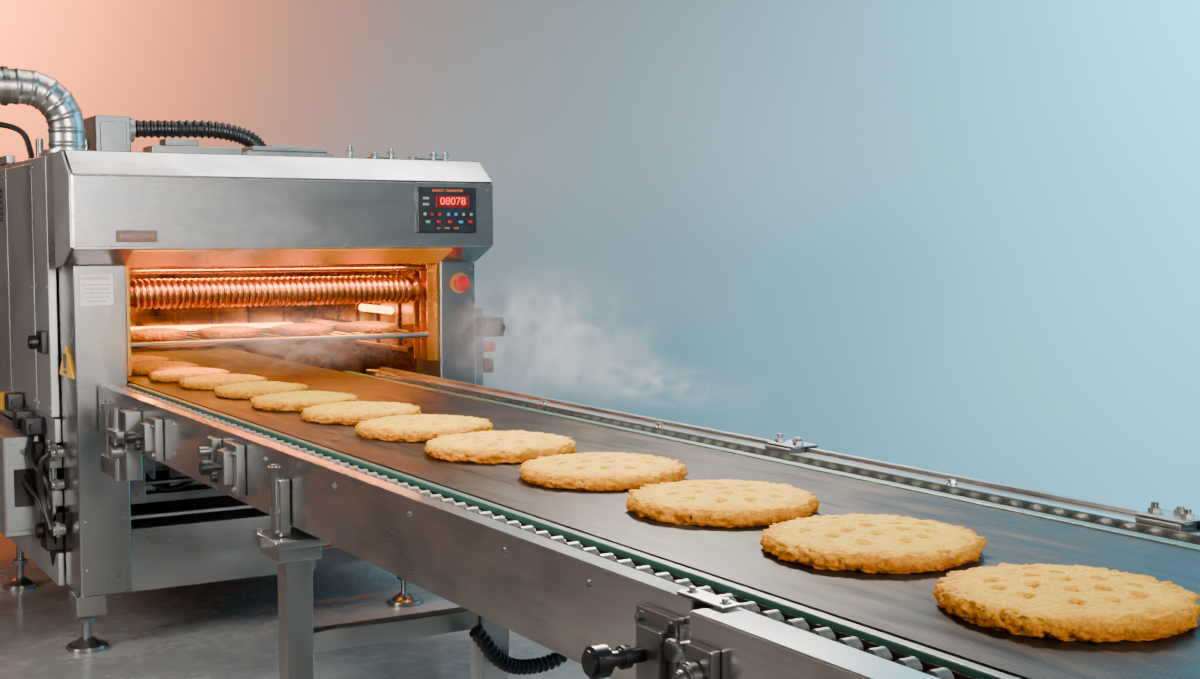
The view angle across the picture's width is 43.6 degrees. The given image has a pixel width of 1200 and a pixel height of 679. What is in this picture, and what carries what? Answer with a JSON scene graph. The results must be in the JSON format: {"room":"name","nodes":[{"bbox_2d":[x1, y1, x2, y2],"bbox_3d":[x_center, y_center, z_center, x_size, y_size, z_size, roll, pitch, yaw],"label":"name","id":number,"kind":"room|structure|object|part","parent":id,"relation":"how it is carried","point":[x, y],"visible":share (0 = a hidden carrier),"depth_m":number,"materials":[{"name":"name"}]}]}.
{"room":"processing plant","nodes":[
{"label":"processing plant","id":0,"kind":"room"},
{"bbox_2d":[0,533,610,678],"bbox_3d":[0.226,0.941,5.482,18.000,0.100,19.000,-2,5,-31],"label":"floor","id":1,"kind":"structure","parent":0,"point":[228,629],"depth_m":4.79,"materials":[{"name":"concrete"}]},
{"bbox_2d":[0,66,505,653],"bbox_3d":[-1.858,-0.013,5.544,2.267,1.796,2.416,-2,5,-31],"label":"oven","id":2,"kind":"object","parent":1,"relation":"on","point":[101,240],"visible":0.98,"depth_m":4.78,"materials":[{"name":"metal"}]},
{"bbox_3d":[-2.226,-0.214,5.521,0.031,0.800,0.650,-2,5,-31],"label":"panel","id":3,"kind":"part","parent":2,"relation":"part of","materials":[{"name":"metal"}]},
{"bbox_3d":[-1.619,-0.642,5.803,1.345,0.025,2.150,-2,5,-31],"label":"panel","id":4,"kind":"part","parent":2,"relation":"part of","materials":[{"name":"metal"}]},
{"bbox_3d":[-1.937,-0.181,5.045,0.031,0.800,0.435,-2,5,-31],"label":"panel","id":5,"kind":"part","parent":2,"relation":"part of","materials":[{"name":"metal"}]},
{"bbox_3d":[-2.178,-0.046,6.747,1.305,1.294,0.030,-2,5,-31],"label":"panel","id":6,"kind":"part","parent":2,"relation":"part of","materials":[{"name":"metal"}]},
{"bbox_3d":[-1.760,-0.168,4.755,0.031,0.815,0.215,-2,5,-31],"label":"panel","id":7,"kind":"part","parent":2,"relation":"part of","materials":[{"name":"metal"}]},
{"bbox_3d":[-1.568,0.302,4.641,0.170,1.072,0.215,-2,5,-31],"label":"post","id":8,"kind":"part","parent":2,"relation":"part of","materials":[{"name":"metal"}]},
{"bbox_3d":[-1.366,-0.305,4.422,0.120,0.035,0.004,-2,5,-31],"label":"name plate","id":9,"kind":"part","parent":2,"relation":"part of","materials":[{"name":"silver metal"}]},
{"bbox_3d":[-1.452,0.380,4.784,0.050,0.204,0.060,-2,5,-31],"label":"hanger plate","id":10,"kind":"part","parent":2,"relation":"part of","materials":[{"name":"metal"}]},
{"bbox_2d":[131,328,187,340],"bbox_3d":[-1.442,-0.021,4.846,0.213,0.034,0.217,-1,4,-8],"label":"cookie","id":11,"kind":"object","parent":2,"relation":"in","point":[144,334],"visible":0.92,"depth_m":4.77,"materials":[{"name":"food"}]},
{"bbox_3d":[-1.279,0.455,5.306,1.280,0.415,0.020,-2,5,-31],"label":"panel","id":12,"kind":"part","parent":2,"relation":"part of","materials":[{"name":"metal"}]},
{"bbox_3d":[-1.484,0.625,4.946,0.255,0.195,0.200,-2,5,-31],"label":"drive motor","id":13,"kind":"part","parent":2,"relation":"part of","materials":[{"name":"metal"}]},
{"bbox_3d":[-1.279,0.401,4.886,0.250,0.140,0.029,-2,5,-31],"label":"guard plate","id":14,"kind":"part","parent":2,"relation":"part of","materials":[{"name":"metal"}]},
{"bbox_3d":[-1.648,0.675,5.923,1.305,0.030,1.990,-2,5,-31],"label":"plate","id":15,"kind":"part","parent":2,"relation":"part of","materials":[{"name":"metal"}]},
{"bbox_3d":[-1.205,0.672,4.814,0.598,0.200,0.040,-2,5,-31],"label":"panel","id":16,"kind":"part","parent":2,"relation":"part of","materials":[{"name":"metal"}]},
{"bbox_2d":[197,325,261,337],"bbox_3d":[-1.227,-0.030,4.975,0.216,0.034,0.212,0,4,3],"label":"cookie","id":17,"kind":"object","parent":2,"relation":"in","point":[230,331],"visible":1,"depth_m":4.90,"materials":[{"name":"beige food"}]},
{"bbox_3d":[-1.193,-0.329,5.157,1.046,0.180,0.030,-2,5,-31],"label":"baffle plate","id":18,"kind":"part","parent":2,"relation":"part of","materials":[{"name":"silver metal"}]},
{"bbox_2d":[46,150,492,267],"bbox_3d":[-1.034,-0.412,4.828,1.369,0.350,0.365,-2,5,-31],"label":"hood","id":19,"kind":"object","parent":2,"relation":"attached to","point":[105,209],"depth_m":4.64,"materials":[{"name":"metal"}]},
{"bbox_3d":[-1.040,-0.230,4.911,1.046,0.020,0.020,-2,5,-31],"label":"tie rod","id":20,"kind":"part","parent":2,"relation":"part of","materials":[{"name":"metal"}]},
{"bbox_2d":[270,323,333,334],"bbox_3d":[-1.013,-0.038,5.105,0.216,0.034,0.214,1,4,15],"label":"cookie","id":21,"kind":"object","parent":2,"relation":"in","point":[294,328],"visible":1,"depth_m":5.03,"materials":[{"name":"beige food"}]},
{"bbox_3d":[-0.955,-0.056,5.767,0.020,0.016,1.070,-2,5,-31],"label":"guide rail","id":22,"kind":"part","parent":2,"relation":"part of","materials":[{"name":"metal"}]},
{"bbox_3d":[-0.955,0.004,5.771,0.020,0.016,1.070,-2,5,-31],"label":"guide rail","id":23,"kind":"part","parent":2,"relation":"part of","materials":[{"name":"metal"}]},
{"bbox_2d":[336,321,398,332],"bbox_3d":[-0.809,-0.048,5.229,0.209,0.035,0.214,-3,5,-40],"label":"cookie","id":24,"kind":"object","parent":2,"relation":"in","point":[357,326],"visible":1,"depth_m":5.16,"materials":[{"name":"beige food"}]},
{"bbox_3d":[-0.540,0.229,5.262,0.135,1.012,0.215,-2,5,-31],"label":"post","id":25,"kind":"part","parent":2,"relation":"part of","materials":[{"name":"metal"}]},
{"bbox_3d":[-0.504,-0.426,4.935,0.215,0.151,0.012,-2,5,-31],"label":"control panel","id":26,"kind":"part","parent":2,"relation":"part of","materials":[{"name":"black plastic"}]},
{"bbox_2d":[475,307,505,385],"bbox_3d":[-0.397,0.041,5.237,0.094,0.310,0.125,-2,5,-31],"label":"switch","id":27,"kind":"object","parent":2,"relation":"attached to","point":[485,326],"depth_m":5.22,"materials":[{"name":"metal"}]},
{"bbox_2d":[98,348,1199,678],"bbox_3d":[-0.309,0.610,3.374,1.045,0.855,5.800,-2,5,-31],"label":"conveyor","id":28,"kind":"object","parent":1,"relation":"on","point":[615,592],"visible":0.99,"depth_m":2.44,"materials":[{"name":"metal"}]},
{"bbox_3d":[-1.214,0.254,3.906,0.045,0.034,0.034,-2,5,-31],"label":"clamp knob","id":29,"kind":"part","parent":28,"relation":"part of","materials":[{"name":"black plastic"}]},
{"bbox_3d":[-1.211,0.281,3.957,0.032,0.023,0.024,-2,5,-31],"label":"clamp knob","id":30,"kind":"part","parent":28,"relation":"part of","materials":[{"name":"black plastic"}]},
{"bbox_2d":[131,355,169,363],"bbox_3d":[-1.608,0.074,5.161,0.251,0.034,0.247,1,4,17],"label":"cookie","id":31,"kind":"object","parent":28,"relation":"on","point":[136,358],"visible":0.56,"depth_m":5.13,"materials":[{"name":"orange food"}]},
{"bbox_2d":[132,361,199,374],"bbox_3d":[-1.441,0.089,4.937,0.246,0.034,0.253,0,4,5],"label":"cookie","id":32,"kind":"object","parent":28,"relation":"on","point":[142,368],"visible":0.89,"depth_m":4.86,"materials":[{"name":"food"}]},
{"bbox_2d":[149,367,229,381],"bbox_3d":[-1.287,0.106,4.705,0.248,0.034,0.247,0,4,-6],"label":"cookie","id":33,"kind":"object","parent":28,"relation":"on","point":[173,374],"visible":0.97,"depth_m":4.63,"materials":[{"name":"beige food"}]},
{"bbox_3d":[-0.866,0.284,3.334,0.045,0.034,0.034,-2,5,-31],"label":"clamp knob","id":34,"kind":"part","parent":28,"relation":"part of","materials":[{"name":"black plastic"}]},
{"bbox_3d":[-0.863,0.310,3.385,0.032,0.023,0.024,-2,5,-31],"label":"clamp knob","id":35,"kind":"part","parent":28,"relation":"part of","materials":[{"name":"black plastic"}]},
{"bbox_2d":[179,374,266,389],"bbox_3d":[-1.123,0.122,4.475,0.257,0.033,0.252,-1,4,-18],"label":"cookie","id":36,"kind":"object","parent":28,"relation":"on","point":[202,382],"visible":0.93,"depth_m":4.40,"materials":[{"name":"beige food"}]},
{"bbox_2d":[214,381,308,398],"bbox_3d":[-0.955,0.138,4.240,0.266,0.034,0.260,-2,5,-29],"label":"cookie","id":37,"kind":"object","parent":28,"relation":"on","point":[245,390],"visible":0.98,"depth_m":4.16,"materials":[{"name":"beige food"}]},
{"bbox_3d":[-0.636,0.744,3.148,0.058,0.582,0.056,-2,5,-31],"label":"support leg","id":38,"kind":"part","parent":28,"relation":"part of","materials":[{"name":"metal"}]},
{"bbox_2d":[250,391,358,410],"bbox_3d":[-0.779,0.157,3.961,0.283,0.034,0.288,-3,5,-41],"label":"cookie","id":39,"kind":"object","parent":28,"relation":"on","point":[297,400],"visible":0.94,"depth_m":3.88,"materials":[{"name":"beige food"}]},
{"bbox_2d":[300,401,421,424],"bbox_3d":[-0.583,0.175,3.697,0.294,0.037,0.302,3,5,38],"label":"cookie","id":40,"kind":"object","parent":28,"relation":"on","point":[345,413],"visible":0.96,"depth_m":3.62,"materials":[{"name":"beige food"}]},
{"bbox_3d":[-0.684,0.302,3.200,0.045,0.148,3.130,-2,5,-31],"label":"plate","id":41,"kind":"part","parent":28,"relation":"part of","materials":[{"name":"metal"}]},
{"bbox_2d":[354,414,492,441],"bbox_3d":[-0.397,0.194,3.407,0.303,0.039,0.311,-3,5,-40],"label":"cookie","id":42,"kind":"object","parent":28,"relation":"on","point":[422,427],"visible":0.98,"depth_m":3.32,"materials":[{"name":"beige food"}]},
{"bbox_3d":[-0.248,0.690,3.381,0.070,0.658,0.060,-2,5,-31],"label":"support leg","id":43,"kind":"part","parent":28,"relation":"part of","materials":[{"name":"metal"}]},
{"bbox_2d":[424,430,575,463],"bbox_3d":[-0.204,0.215,3.104,0.320,0.038,0.316,1,4,15],"label":"cookie","id":44,"kind":"object","parent":28,"relation":"on","point":[513,446],"visible":0.98,"depth_m":3.01,"materials":[{"name":"beige food"}]},
{"bbox_3d":[-0.265,0.290,2.639,0.005,0.026,4.540,-2,5,-31],"label":"roller rail","id":45,"kind":"part","parent":28,"relation":"part of","materials":[{"name":"metal"}]},
{"bbox_2d":[519,452,688,490],"bbox_3d":[0.007,0.237,2.786,0.317,0.039,0.310,0,4,3],"label":"cookie","id":46,"kind":"object","parent":28,"relation":"on","point":[593,471],"visible":1,"depth_m":2.70,"materials":[{"name":"beige food"}]},
{"bbox_3d":[0.019,0.402,1.887,0.080,0.042,0.042,-2,5,-31],"label":"clamp knob","id":47,"kind":"part","parent":28,"relation":"part of","materials":[{"name":"black plastic"}]},
{"bbox_3d":[0.134,0.317,1.852,0.030,0.010,0.100,-2,5,-31],"label":"joint plate","id":48,"kind":"part","parent":28,"relation":"part of","materials":[{"name":"metal"}]},
{"bbox_2d":[626,479,818,527],"bbox_3d":[0.200,0.260,2.459,0.317,0.038,0.322,-1,4,-8],"label":"cookie","id":49,"kind":"object","parent":28,"relation":"on","point":[727,503],"visible":1,"depth_m":2.37,"materials":[{"name":"beige food"}]},
{"bbox_3d":[0.428,0.310,3.057,0.063,0.153,4.530,-2,5,-31],"label":"plate","id":50,"kind":"part","parent":28,"relation":"part of","materials":[{"name":"metal"}]},
{"bbox_3d":[0.487,0.444,1.248,0.067,0.156,1.368,-2,5,-31],"label":"plate","id":51,"kind":"part","parent":28,"relation":"part of","materials":[{"name":"metal"}]},
{"bbox_2d":[759,513,986,573],"bbox_3d":[0.391,0.282,2.136,0.320,0.039,0.311,-1,4,-20],"label":"cookie","id":52,"kind":"object","parent":28,"relation":"on","point":[869,543],"visible":1,"depth_m":2.06,"materials":[{"name":"beige food"}]},
{"bbox_2d":[933,562,1199,642],"bbox_3d":[0.559,0.306,1.800,0.302,0.038,0.310,-1,4,-8],"label":"cookie","id":53,"kind":"object","parent":28,"relation":"on","point":[1059,602],"visible":1,"depth_m":1.73,"materials":[{"name":"beige food"}]},
{"bbox_2d":[0,0,1199,514],"bbox_3d":[1.397,-1.961,6.851,13.300,5.500,0.200,2,4,21],"label":"wall","id":54,"kind":"structure","parent":0,"point":[955,237],"depth_m":7.03,"materials":[{"name":"blue paint"}]}
]}

